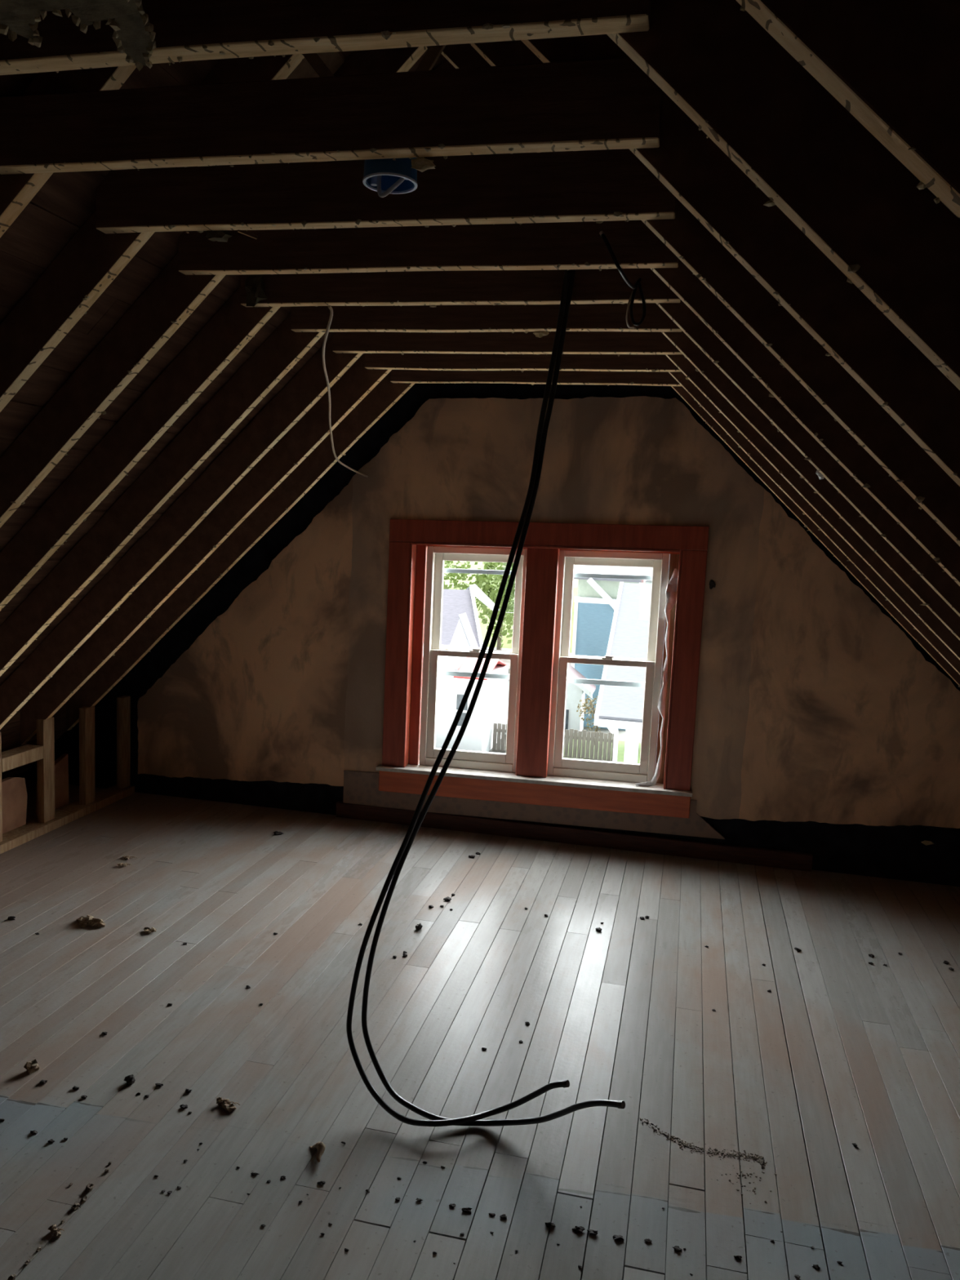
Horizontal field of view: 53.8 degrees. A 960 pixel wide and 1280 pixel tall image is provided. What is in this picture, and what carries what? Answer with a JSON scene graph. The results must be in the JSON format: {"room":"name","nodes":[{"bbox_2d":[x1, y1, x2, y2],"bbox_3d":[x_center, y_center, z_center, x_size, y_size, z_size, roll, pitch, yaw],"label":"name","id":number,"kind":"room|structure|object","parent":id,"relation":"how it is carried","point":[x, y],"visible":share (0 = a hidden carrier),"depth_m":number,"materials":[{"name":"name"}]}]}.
{"room":"attic","nodes":[
{"label":"attic","id":0,"kind":"room"},
{"bbox_2d":[0,779,959,1279],"bbox_3d":[-0.486,1.489,2.043,6.950,0.061,7.240,4,7,12],"label":"floor","id":1,"kind":"structure","parent":0,"point":[842,1050],"depth_m":3.07,"materials":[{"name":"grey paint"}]},
{"bbox_2d":[7,915,15,919],"bbox_3d":[-1.958,1.163,3.957,0.033,0.016,0.025,2,7,-4],"label":"crumb","id":2,"kind":"object","parent":1,"relation":"on","point":[11,917],"visible":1,"depth_m":3.95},
{"bbox_2d":[7,1273,16,1279],"bbox_3d":[-1.043,1.421,2.112,0.014,0.014,0.023,4,7,12],"label":"crumb","id":3,"kind":"object","parent":1,"relation":"on","point":[12,1277],"visible":1,"depth_m":2.11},
{"bbox_2d":[23,1058,39,1074],"bbox_3d":[-1.372,1.306,2.897,0.038,0.041,0.036,7,8,31],"label":"crumb","id":4,"kind":"object","parent":1,"relation":"on","point":[32,1066],"visible":1,"depth_m":2.89,"materials":[{"name":"brown soil"}]},
{"bbox_2d":[39,1080,47,1084],"bbox_3d":[-1.311,1.325,2.841,0.023,0.009,0.016,4,7,12],"label":"crumb","id":5,"kind":"object","parent":1,"relation":"on","point":[42,1082],"visible":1,"depth_m":2.84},
{"bbox_2d":[47,1223,64,1238],"bbox_3d":[-1.006,1.405,2.253,0.042,0.018,0.024,7,8,35],"label":"clump","id":6,"kind":"object","parent":1,"relation":"on","point":[53,1228],"visible":1,"depth_m":2.25,"materials":[{"name":"brown soil"}]},
{"bbox_2d":[0,784,134,853],"bbox_3d":[-2.488,1.060,4.486,0.125,0.046,2.787,4,7,12],"label":"plate","id":7,"kind":"object","parent":1,"relation":"on","point":[33,829],"visible":0.74,"depth_m":5.20,"materials":[{"name":"brown wood"}]},
{"bbox_2d":[0,732,2,842],"bbox_3d":[-2.409,0.735,4.676,0.043,0.560,0.088,4,7,12],"label":"stud","id":8,"kind":"object","parent":7,"relation":"on","point":[1,803],"visible":1,"depth_m":4.71,"materials":[{"name":"brown wood"}]},
{"bbox_2d":[1,777,27,834],"bbox_3d":[-2.486,0.865,4.705,0.030,0.288,0.655,4,7,12],"label":"board","id":9,"kind":"object","parent":7,"relation":"on","point":[14,792],"visible":1,"depth_m":4.92,"materials":[{"name":"brown wood"}]},
{"bbox_2d":[36,716,54,822],"bbox_3d":[-2.321,0.694,5.064,0.043,0.560,0.088,4,7,12],"label":"stud","id":10,"kind":"object","parent":7,"relation":"on","point":[45,727],"visible":0.91,"depth_m":5.04,"materials":[{"name":"brown wood"}]},
{"bbox_2d":[1,744,43,772],"bbox_3d":[-2.388,0.605,4.863,0.098,0.070,0.308,4,7,12],"label":"block","id":11,"kind":"object","parent":10,"relation":"attached to","point":[12,758],"visible":1,"depth_m":4.86,"materials":[{"name":"brown wood"}]},
{"bbox_2d":[35,753,69,815],"bbox_3d":[-2.378,0.802,5.267,0.030,0.293,0.245,4,7,12],"label":"board","id":12,"kind":"object","parent":7,"relation":"on","point":[61,763],"visible":0.53,"depth_m":5.32,"materials":[{"name":"brown wood"}]},
{"bbox_2d":[79,706,95,804],"bbox_3d":[-2.243,0.657,5.408,0.043,0.560,0.088,4,7,12],"label":"stud","id":13,"kind":"object","parent":7,"relation":"on","point":[86,714],"visible":1,"depth_m":5.38,"materials":[{"name":"brown wood"}]},
{"bbox_2d":[71,1202,79,1211],"bbox_3d":[-0.998,1.398,2.336,0.018,0.014,0.022,4,7,12],"label":"crumb","id":14,"kind":"object","parent":1,"relation":"on","point":[75,1206],"visible":1,"depth_m":2.33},
{"bbox_2d":[80,1195,86,1203],"bbox_3d":[-0.988,1.396,2.360,0.013,0.012,0.023,4,7,12],"label":"crumb","id":15,"kind":"object","parent":1,"relation":"on","point":[82,1199],"visible":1,"depth_m":2.36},
{"bbox_2d":[84,1182,94,1191],"bbox_3d":[-0.991,1.389,2.401,0.019,0.014,0.030,4,7,12],"label":"crumb","id":16,"kind":"object","parent":1,"relation":"on","point":[90,1186],"visible":1,"depth_m":2.40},
{"bbox_2d":[75,915,106,928],"bbox_3d":[-1.623,1.173,3.948,0.152,0.048,0.089,4,7,12],"label":"clump","id":17,"kind":"object","parent":1,"relation":"on","point":[89,920],"visible":1,"depth_m":3.93,"materials":[{"name":"brown soil"}]},
{"bbox_2d":[117,862,132,866],"bbox_3d":[-1.729,1.094,4.604,0.067,0.024,0.041,6,7,27],"label":"clump","id":18,"kind":"object","parent":1,"relation":"on","point":[122,864],"visible":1,"depth_m":4.60,"materials":[{"name":"brown soil"}]},
{"bbox_2d":[123,1074,135,1084],"bbox_3d":[-1.057,1.330,2.860,0.032,0.031,0.029,8,9,41],"label":"crumb","id":19,"kind":"object","parent":1,"relation":"on","point":[130,1079],"visible":1,"depth_m":2.85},
{"bbox_2d":[122,855,137,859],"bbox_3d":[-1.746,1.085,4.709,0.074,0.026,0.040,6,7,24],"label":"clump","id":20,"kind":"object","parent":1,"relation":"on","point":[126,857],"visible":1,"depth_m":4.71,"materials":[{"name":"brown wood"}]},
{"bbox_2d":[143,927,156,933],"bbox_3d":[-1.359,1.195,3.900,0.048,0.024,0.052,-1,7,-25],"label":"clump","id":21,"kind":"object","parent":1,"relation":"on","point":[148,931],"visible":1,"depth_m":3.89,"materials":[{"name":"brown wood"}]},
{"bbox_2d":[179,1104,187,1109],"bbox_3d":[-0.859,1.356,2.751,0.025,0.010,0.016,7,8,34],"label":"crumb","id":22,"kind":"object","parent":1,"relation":"on","point":[183,1106],"visible":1,"depth_m":2.75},
{"bbox_2d":[216,1097,239,1112],"bbox_3d":[-0.741,1.354,2.767,0.076,0.024,0.040,6,8,30],"label":"clump","id":23,"kind":"object","parent":1,"relation":"on","point":[227,1104],"visible":1,"depth_m":2.76,"materials":[{"name":"brown wood"}]},
{"bbox_2d":[273,831,283,835],"bbox_3d":[-1.103,1.056,5.186,0.046,0.020,0.047,-2,8,-32],"label":"crumb","id":24,"kind":"object","parent":1,"relation":"on","point":[276,833],"visible":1,"depth_m":5.17,"materials":[{"name":"black"}]},
{"bbox_2d":[309,1141,325,1162],"bbox_3d":[-0.435,1.383,2.571,0.035,0.031,0.082,-1,7,-26],"label":"chip","id":25,"kind":"object","parent":1,"relation":"on","point":[320,1146],"visible":1,"depth_m":2.56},
{"bbox_2d":[316,1181,325,1185],"bbox_3d":[-0.413,1.411,2.460,0.022,0.007,0.013,2,7,-8],"label":"crumb","id":26,"kind":"object","parent":1,"relation":"on","point":[320,1183],"visible":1,"depth_m":2.46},
{"bbox_2d":[415,923,422,929],"bbox_3d":[-0.261,1.225,4.044,0.030,0.032,0.031,4,7,12],"label":"crumb","id":27,"kind":"object","parent":1,"relation":"on","point":[418,926],"visible":1,"depth_m":4.03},
{"bbox_2d":[346,269,569,1126],"bbox_3d":[-0.043,0.077,2.726,0.614,2.584,0.566,2,7,-9],"label":"cable","id":28,"kind":"object","parent":1,"relation":"on","point":[566,1083],"visible":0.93,"depth_m":2.92,"materials":[{"name":"rubber"}]},
{"bbox_2d":[461,1207,471,1213],"bbox_3d":[-0.033,1.437,2.386,0.027,0.010,0.017,4,7,12],"label":"crumb","id":29,"kind":"object","parent":1,"relation":"on","point":[467,1210],"visible":1,"depth_m":2.38,"materials":[{"name":"black"}]},
{"bbox_2d":[361,269,625,1126],"bbox_3d":[0.035,0.101,2.626,0.609,2.602,0.787,1,7,-14],"label":"cable","id":30,"kind":"object","parent":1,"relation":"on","point":[607,1103],"visible":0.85,"depth_m":2.94,"materials":[{"name":"rubber"}]},
{"bbox_2d":[499,1213,506,1218],"bbox_3d":[0.059,1.442,2.370,0.018,0.007,0.013,4,7,12],"label":"crumb","id":31,"kind":"object","parent":1,"relation":"on","point":[503,1216],"visible":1,"depth_m":2.37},
{"bbox_2d":[545,1222,555,1227],"bbox_3d":[0.174,1.449,2.348,0.027,0.010,0.018,4,7,12],"label":"crumb","id":32,"kind":"object","parent":1,"relation":"on","point":[548,1224],"visible":1,"depth_m":2.35,"materials":[{"name":"black"}]},
{"bbox_2d":[572,1226,584,1232],"bbox_3d":[0.243,1.454,2.338,0.033,0.009,0.018,4,7,12],"label":"crumb","id":33,"kind":"object","parent":1,"relation":"on","point":[580,1228],"visible":1,"depth_m":2.33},
{"bbox_2d":[586,1229,597,1235],"bbox_3d":[0.276,1.457,2.329,0.028,0.010,0.015,4,7,12],"label":"crumb","id":34,"kind":"object","parent":1,"relation":"on","point":[590,1231],"visible":1,"depth_m":2.33,"materials":[{"name":"black"}]},
{"bbox_2d":[613,1235,623,1241],"bbox_3d":[0.339,1.462,2.314,0.028,0.009,0.017,4,7,12],"label":"crumb","id":35,"kind":"object","parent":1,"relation":"on","point":[619,1237],"visible":1,"depth_m":2.31,"materials":[{"name":"black"}]},
{"bbox_2d":[671,1245,682,1251],"bbox_3d":[0.476,1.471,2.288,0.025,0.007,0.014,4,7,12],"label":"crumb","id":36,"kind":"object","parent":1,"relation":"on","point":[676,1247],"visible":1,"depth_m":2.29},
{"bbox_2d":[640,1117,777,1204],"bbox_3d":[0.661,1.436,2.668,0.189,0.006,0.435,-2,8,-35],"label":"trail","id":37,"kind":"object","parent":1,"relation":"on","point":[760,1161],"visible":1,"depth_m":2.65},
{"bbox_2d":[733,1255,742,1259],"bbox_3d":[0.619,1.479,2.271,0.020,0.007,0.012,4,7,12],"label":"crumb","id":38,"kind":"object","parent":1,"relation":"on","point":[738,1257],"visible":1,"depth_m":2.27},
{"bbox_2d":[0,45,959,779],"bbox_3d":[-0.360,-0.090,1.876,7.150,3.549,7.300,4,7,12],"label":"ceiling","id":39,"kind":"structure","parent":0,"point":[66,201],"depth_m":2.93,"materials":[{"name":"brown wood"}]},
{"bbox_2d":[0,65,136,237],"bbox_3d":[-1.652,-0.476,2.273,2.609,2.772,0.054,4,7,12],"label":"rafter","id":40,"kind":"object","parent":39,"relation":"attached to","point":[16,190],"visible":0.27,"depth_m":2.02,"materials":[{"name":"brown wood"}]},
{"bbox_2d":[0,53,304,412],"bbox_3d":[-1.562,-0.517,2.671,2.609,2.776,0.056,4,7,12],"label":"rafter","id":41,"kind":"object","parent":39,"relation":"attached to","point":[93,258],"visible":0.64,"depth_m":2.50,"materials":[{"name":"brown wood"}]},
{"bbox_2d":[0,335,362,729],"bbox_3d":[-1.204,-0.686,4.248,2.609,2.775,0.058,4,7,12],"label":"rafter","id":42,"kind":"object","parent":39,"relation":"attached to","point":[308,384],"visible":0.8,"depth_m":4.29,"materials":[{"name":"brown wood"}]},
{"bbox_2d":[20,353,391,745],"bbox_3d":[-1.117,-0.726,4.635,2.609,2.777,0.056,4,7,12],"label":"rafter","id":43,"kind":"object","parent":39,"relation":"attached to","point":[358,381],"visible":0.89,"depth_m":4.70,"materials":[{"name":"brown wood"}]},
{"bbox_2d":[0,46,427,527],"bbox_3d":[-1.475,-0.559,3.054,2.609,2.774,0.054,4,7,12],"label":"rafter","id":44,"kind":"object","parent":39,"relation":"attached to","point":[171,299],"visible":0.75,"depth_m":2.93,"materials":[{"name":"brown wood"}]},
{"bbox_2d":[0,58,455,611],"bbox_3d":[-1.388,-0.599,3.440,2.609,2.776,0.059,4,7,12],"label":"rafter","id":45,"kind":"object","parent":39,"relation":"attached to","point":[234,325],"visible":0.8,"depth_m":3.38,"materials":[{"name":"brown wood"}]},
{"bbox_2d":[66,371,414,730],"bbox_3d":[-1.032,-0.768,5.009,2.609,2.774,0.055,4,7,12],"label":"rafter","id":46,"kind":"object","parent":39,"relation":"attached to","point":[386,393],"visible":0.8,"depth_m":5.07,"materials":[{"name":"brown wood"}]},
{"bbox_2d":[0,154,488,676],"bbox_3d":[-1.298,-0.642,3.837,2.609,2.775,0.056,4,7,12],"label":"rafter","id":47,"kind":"object","parent":39,"relation":"attached to","point":[284,348],"visible":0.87,"depth_m":3.82,"materials":[{"name":"brown wood"}]},
{"bbox_2d":[0,0,651,75],"bbox_3d":[-0.458,-0.982,1.475,1.431,0.151,0.052,4,7,12],"label":"joist","id":48,"kind":"object","parent":39,"relation":"attached to","point":[185,30],"visible":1,"depth_m":1.42,"materials":[{"name":"brown wood"}]},
{"bbox_2d":[0,0,155,71],"bbox_3d":[-0.788,-0.914,1.349,0.632,0.037,0.423,4,7,12],"label":"peeling paint","id":49,"kind":"object","parent":48,"relation":"attached to","point":[134,35],"visible":1,"depth_m":1.39,"materials":[{"name":"paint"}]},
{"bbox_2d":[0,57,662,174],"bbox_3d":[-0.366,-1.026,1.879,1.431,0.149,0.051,4,7,12],"label":"joist","id":50,"kind":"object","parent":39,"relation":"attached to","point":[602,104],"visible":0.99,"depth_m":1.84,"materials":[{"name":"brown wood"}]},
{"bbox_2d":[362,157,417,194],"bbox_3d":[-0.181,-0.964,1.924,0.112,0.073,0.112,4,7,12],"label":"junction box","id":51,"kind":"object","parent":50,"relation":"attached to","point":[390,171],"visible":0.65,"depth_m":1.89,"materials":[{"name":"blue plastic"}]},
{"bbox_2d":[377,175,404,197],"bbox_3d":[-0.180,-0.948,1.940,0.068,0.086,0.038,4,7,12],"label":"cable loop","id":52,"kind":"object","parent":51,"relation":"attached to","point":[401,180],"visible":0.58,"depth_m":1.93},
{"bbox_2d":[410,157,435,172],"bbox_3d":[-0.109,-0.933,1.855,0.054,0.027,0.025,4,7,12],"label":"lump","id":53,"kind":"object","parent":50,"relation":"attached to","point":[421,164],"visible":1,"depth_m":1.85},
{"bbox_2d":[95,148,676,233],"bbox_3d":[-0.266,-1.067,2.274,1.451,0.151,0.056,4,7,12],"label":"joist","id":54,"kind":"object","parent":39,"relation":"attached to","point":[599,186],"visible":0.91,"depth_m":2.25,"materials":[{"name":"brown wood"}]},
{"bbox_2d":[205,230,232,241],"bbox_3d":[-0.662,-1.028,2.398,0.076,0.036,0.030,4,7,12],"label":"scrap","id":55,"kind":"object","parent":54,"relation":"attached to","point":[212,235],"visible":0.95,"depth_m":2.39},
{"bbox_2d":[237,229,257,239],"bbox_3d":[-0.584,-1.021,2.380,0.050,0.020,0.005,0,7,-22],"label":"wood splinter","id":56,"kind":"object","parent":54,"relation":"hanging from","point":[243,232],"visible":1,"depth_m":2.38,"materials":[{"name":"brown wood"}]},
{"bbox_2d":[302,53,333,76],"bbox_3d":[-0.325,-1.292,2.257,0.260,0.297,0.011,4,7,12],"label":"brace","id":57,"kind":"object","parent":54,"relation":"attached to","point":[314,60],"visible":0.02,"depth_m":2.26,"materials":[{"name":"brown wood"}]},
{"bbox_2d":[415,44,446,71],"bbox_3d":[-0.164,-1.291,2.231,0.217,0.312,0.011,4,7,12],"label":"brace","id":58,"kind":"object","parent":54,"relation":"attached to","point":[433,53],"visible":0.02,"depth_m":2.21,"materials":[{"name":"brown wood"}]},
{"bbox_2d":[177,220,678,275],"bbox_3d":[-0.179,-1.108,2.656,1.451,0.150,0.056,4,7,12],"label":"joist","id":59,"kind":"object","parent":39,"relation":"attached to","point":[568,246],"visible":0.85,"depth_m":2.63,"materials":[{"name":"brown wood"}]},
{"bbox_2d":[599,231,645,325],"bbox_3d":[0.418,-1.016,2.688,0.066,0.165,0.422,5,7,22],"label":"cable","id":60,"kind":"object","parent":59,"relation":"hanging from","point":[602,233],"visible":1,"depth_m":2.86,"materials":[{"name":"rubber"}]},
{"bbox_2d":[240,268,680,307],"bbox_3d":[-0.092,-1.151,3.042,1.451,0.147,0.056,4,7,12],"label":"joist","id":61,"kind":"object","parent":39,"relation":"attached to","point":[463,287],"visible":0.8,"depth_m":3.02,"materials":[{"name":"brown wood"}]},
{"bbox_2d":[244,274,266,306],"bbox_3d":[-0.743,-1.171,3.145,0.078,0.120,0.057,2,7,-1],"label":"scrap","id":62,"kind":"object","parent":61,"relation":"attached to","point":[255,284],"visible":0.95,"depth_m":3.14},
{"bbox_2d":[321,305,368,477],"bbox_3d":[-0.629,-1.011,4.208,0.147,0.456,2.122,2,7,-3],"label":"cable","id":63,"kind":"object","parent":61,"relation":"hanging from","point":[330,307],"visible":1,"depth_m":3.76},
{"bbox_2d":[626,289,635,328],"bbox_3d":[0.493,-1.044,3.086,0.027,0.114,0.430,4,7,9],"label":"wire","id":64,"kind":"object","parent":61,"relation":"hanging from","point":[629,300],"visible":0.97,"depth_m":2.89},
{"bbox_2d":[290,302,682,333],"bbox_3d":[-0.002,-1.193,3.438,1.451,0.148,0.055,4,7,12],"label":"joist","id":65,"kind":"object","parent":39,"relation":"attached to","point":[588,317],"visible":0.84,"depth_m":3.42,"materials":[{"name":"brown wood"}]},
{"bbox_2d":[533,331,549,337],"bbox_3d":[0.220,-1.106,3.419,0.059,0.028,0.024,4,7,12],"label":"scrap","id":66,"kind":"object","parent":65,"relation":"attached to","point":[538,334],"visible":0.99,"depth_m":3.42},
{"bbox_2d":[332,331,682,356],"bbox_3d":[0.092,-1.236,3.853,1.451,0.151,0.055,4,7,12],"label":"joist","id":67,"kind":"object","parent":39,"relation":"attached to","point":[618,343],"visible":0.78,"depth_m":3.84,"materials":[{"name":"brown wood"}]},
{"bbox_2d":[364,353,681,372],"bbox_3d":[0.179,-1.277,4.239,1.451,0.150,0.055,4,7,12],"label":"joist","id":68,"kind":"object","parent":39,"relation":"attached to","point":[424,362],"visible":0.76,"depth_m":4.23,"materials":[{"name":"brown wood"}]},
{"bbox_2d":[390,369,681,386],"bbox_3d":[0.264,-1.318,4.610,1.451,0.147,0.056,4,7,12],"label":"joist","id":69,"kind":"object","parent":39,"relation":"attached to","point":[415,376],"visible":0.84,"depth_m":4.60,"materials":[{"name":"brown wood"}]},
{"bbox_2d":[441,43,959,586],"bbox_3d":[1.101,-0.412,2.486,2.627,2.702,0.057,4,7,12],"label":"rafter","id":70,"kind":"object","parent":39,"relation":"attached to","point":[782,385],"visible":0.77,"depth_m":2.50,"materials":[{"name":"brown wood"}]},
{"bbox_2d":[469,40,959,546],"bbox_3d":[1.014,-0.372,2.102,2.627,2.702,0.056,4,7,12],"label":"rafter","id":71,"kind":"object","parent":39,"relation":"attached to","point":[850,405],"visible":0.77,"depth_m":2.12,"materials":[{"name":"brown wood"}]},
{"bbox_2d":[497,153,959,640],"bbox_3d":[1.279,-0.497,3.269,2.627,2.701,0.057,4,7,12],"label":"rafter","id":72,"kind":"object","parent":39,"relation":"attached to","point":[691,351],"visible":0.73,"depth_m":3.27,"materials":[{"name":"brown wood"}]},
{"bbox_2d":[517,152,959,616],"bbox_3d":[1.188,-0.455,2.871,2.627,2.699,0.058,4,7,12],"label":"rafter","id":73,"kind":"object","parent":39,"relation":"attached to","point":[895,535],"visible":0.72,"depth_m":2.88,"materials":[{"name":"brown wood"}]},
{"bbox_2d":[815,470,824,479],"bbox_3d":[1.051,-0.511,2.919,0.029,0.031,0.030,1,7,-9],"label":"scrap","id":74,"kind":"object","parent":73,"relation":"attached to","point":[820,474],"visible":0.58,"depth_m":2.92,"materials":[{"name":"white plastic"}]},
{"bbox_2d":[520,34,959,486],"bbox_3d":[0.925,-0.331,1.708,2.627,2.699,0.059,4,7,12],"label":"rafter","id":75,"kind":"object","parent":39,"relation":"attached to","point":[803,281],"visible":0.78,"depth_m":1.73,"materials":[{"name":"brown wood"}]},
{"bbox_2d":[606,0,959,390],"bbox_3d":[0.833,-0.286,1.304,2.627,2.703,0.059,4,7,12],"label":"rafter","id":76,"kind":"object","parent":39,"relation":"attached to","point":[865,211],"visible":0.95,"depth_m":1.32,"materials":[{"name":"brown wood"}]},
{"bbox_2d":[665,354,959,659],"bbox_3d":[1.372,-0.541,3.679,2.627,2.701,0.057,4,7,12],"label":"rafter","id":77,"kind":"object","parent":39,"relation":"attached to","point":[684,365],"visible":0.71,"depth_m":3.67,"materials":[{"name":"brown wood"}]},
{"bbox_2d":[668,372,959,674],"bbox_3d":[1.460,-0.583,4.068,2.627,2.700,0.057,4,7,12],"label":"rafter","id":78,"kind":"object","parent":39,"relation":"attached to","point":[755,455],"visible":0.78,"depth_m":4.06,"materials":[{"name":"brown wood"}]},
{"bbox_2d":[671,386,959,687],"bbox_3d":[1.544,-0.622,4.438,2.627,2.700,0.055,4,7,12],"label":"rafter","id":79,"kind":"object","parent":39,"relation":"attached to","point":[812,527],"visible":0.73,"depth_m":4.42,"materials":[{"name":"brown wood"}]},
{"bbox_2d":[735,0,959,218],"bbox_3d":[0.744,-0.244,0.909,2.627,2.701,0.056,4,7,12],"label":"rafter","id":80,"kind":"object","parent":39,"relation":"attached to","point":[894,65],"visible":1,"depth_m":0.93,"materials":[{"name":"brown wood"}]},
{"bbox_2d":[20,382,959,886],"bbox_3d":[0.391,-0.444,5.188,6.950,3.410,0.172,4,7,12],"label":"wall","id":81,"kind":"structure","parent":0,"point":[824,729],"depth_m":5.06,"materials":[{"name":"brown paint"}]},
{"bbox_2d":[418,546,526,772],"bbox_3d":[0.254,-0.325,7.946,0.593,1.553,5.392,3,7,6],"label":"window","id":82,"kind":"structure","parent":81,"relation":"in","point":[436,555],"depth_m":5.37,"materials":[{"name":"white plastic"}]},
{"bbox_2d":[375,519,709,817],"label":"window","id":83,"kind":"structure","parent":81,"relation":"in","point":[558,766],"depth_m":5.18,"materials":[{"name":"red wood"}]},
{"bbox_2d":[635,568,677,786],"bbox_3d":[0.949,0.211,5.062,0.162,1.187,0.036,1,7,-11],"label":"strip","id":84,"kind":"object","parent":83,"relation":"in","point":[672,586],"visible":0.97,"depth_m":5.07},
{"bbox_2d":[336,800,813,871],"bbox_3d":[0.454,1.080,5.262,2.650,0.088,0.035,4,7,12],"label":"baseboard","id":85,"kind":"structure","parent":81,"relation":"attached to","point":[506,828],"depth_m":5.21,"materials":[{"name":"brown wood"}]},
{"label":"outside","id":86,"kind":"structure","parent":0,"visible":0},
{"bbox_2d":[466,584,494,610],"bbox_3d":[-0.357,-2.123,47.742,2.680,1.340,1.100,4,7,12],"label":"house","id":87,"kind":"structure","parent":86,"point":[479,594],"depth_m":47.11,"materials":[{"name":"grey"}]},
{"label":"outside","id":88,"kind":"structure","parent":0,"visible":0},
{"bbox_2d":[418,647,641,760],"bbox_3d":[28.061,0.244,130.573,320.000,13.920,254.400,4,7,12],"label":"ground","id":89,"kind":"structure","parent":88,"point":[621,736],"depth_m":37.36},
{"bbox_2d":[425,560,477,589],"bbox_3d":[-5.061,-3.017,64.328,9.473,9.097,5.788,4,7,12],"label":"tree","id":90,"kind":"object","parent":89,"relation":"on","point":[462,577],"visible":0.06,"depth_m":63.30,"materials":[{"name":"green plant"}]},
{"bbox_2d":[423,587,483,647],"bbox_3d":[-4.443,0.704,40.755,8.140,6.150,7.500,1,7,-10],"label":"house","id":91,"kind":"structure","parent":89,"relation":"on","point":[455,602],"depth_m":39.72,"materials":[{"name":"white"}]},
{"bbox_2d":[419,644,508,751],"bbox_3d":[-3.201,1.837,32.717,8.100,3.080,4.320,4,7,12],"label":"house","id":92,"kind":"structure","parent":89,"relation":"on","point":[490,708],"depth_m":30.45,"materials":[{"name":"white"}]},
{"bbox_2d":[449,613,478,647],"bbox_3d":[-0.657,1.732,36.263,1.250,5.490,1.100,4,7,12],"label":"house","id":93,"kind":"structure","parent":89,"relation":"on","point":[463,636],"depth_m":35.74,"materials":[{"name":"white"}]},
{"bbox_2d":[468,561,515,649],"bbox_3d":[2.213,-4.395,71.461,5.863,11.900,5.886,4,7,12],"label":"tree","id":94,"kind":"object","parent":89,"relation":"on","point":[486,564],"visible":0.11,"depth_m":71.22,"materials":[{"name":"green plant"}]},
{"bbox_2d":[478,562,515,647],"bbox_3d":[3.014,-2.705,62.689,6.466,9.578,6.385,4,7,12],"label":"tree","id":95,"kind":"object","parent":89,"relation":"on","point":[508,619],"visible":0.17,"depth_m":62.18,"materials":[{"name":"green plant"}]},
{"bbox_2d":[492,723,506,751],"bbox_3d":[1.172,3.549,31.609,1.532,1.529,0.100,4,7,12],"label":"fence","id":96,"kind":"object","parent":89,"relation":"on","point":[500,733],"visible":0.21,"depth_m":31.64,"materials":[{"name":"grey wood"}]},
{"bbox_2d":[506,698,508,724],"bbox_3d":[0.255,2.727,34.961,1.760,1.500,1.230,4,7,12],"label":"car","id":97,"kind":"object","parent":89,"relation":"on","point":[507,699],"visible":0.02,"depth_m":34.68,"materials":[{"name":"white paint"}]},
{"bbox_2d":[486,648,571,674],"bbox_3d":[1.867,1.773,59.561,9.100,2.220,4.600,4,7,12],"label":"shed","id":98,"kind":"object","parent":89,"relation":"on","point":[507,661],"visible":0.05,"depth_m":58.17,"materials":[{"name":"white"}]},
{"bbox_2d":[506,663,595,732],"bbox_3d":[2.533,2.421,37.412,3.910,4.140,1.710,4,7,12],"label":"garage","id":99,"kind":"structure","parent":89,"relation":"on","point":[575,692],"depth_m":36.74,"materials":[{"name":"white"}]},
{"bbox_2d":[563,728,613,761],"bbox_3d":[3.394,3.701,31.122,2.092,1.537,0.100,4,7,12],"label":"fence","id":100,"kind":"object","parent":89,"relation":"on","point":[595,736],"visible":0.48,"depth_m":31.01,"materials":[{"name":"grey wood"}]},
{"bbox_2d":[563,738,640,764],"bbox_3d":[4.722,3.914,32.081,3.900,0.390,6.500,4,7,12],"label":"lawn","id":101,"kind":"structure","parent":89,"relation":"on","point":[620,753],"depth_m":32.61,"materials":[{"name":"green plant"}]},
{"bbox_2d":[576,695,600,744],"bbox_3d":[4.269,2.868,33.898,1.701,1.906,1.413,8,9,40],"label":"tree","id":102,"kind":"object","parent":101,"relation":"on","point":[587,707],"visible":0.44,"depth_m":33.95,"materials":[{"name":"grey plant"}]},
{"bbox_2d":[571,571,650,730],"bbox_3d":[5.466,0.991,40.504,2.850,7.520,5.824,4,7,12],"label":"house","id":103,"kind":"structure","parent":89,"relation":"on","point":[595,602],"depth_m":38.10,"materials":[{"name":"paint"}]},
{"bbox_2d":[578,555,670,584],"bbox_3d":[10.418,-1.004,55.779,8.600,9.370,9.000,4,7,12],"label":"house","id":104,"kind":"structure","parent":89,"relation":"on","point":[632,570],"depth_m":52.49,"materials":[{"name":"white"}]},
{"bbox_2d":[594,582,666,763],"bbox_3d":[8.472,1.384,29.088,8.660,5.860,12.130,4,7,12],"label":"house","id":105,"kind":"structure","parent":89,"relation":"on","point":[617,707],"depth_m":25.75,"materials":[{"name":"grey"}]},
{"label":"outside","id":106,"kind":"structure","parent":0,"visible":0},
{"bbox_2d":[443,560,581,653],"bbox_3d":[-9.269,-10.979,120.518,250.000,14.768,68.000,4,7,12],"label":"sky","id":107,"kind":"structure","parent":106,"point":[483,627],"depth_m":91.19,"materials":[{"name":"white"}]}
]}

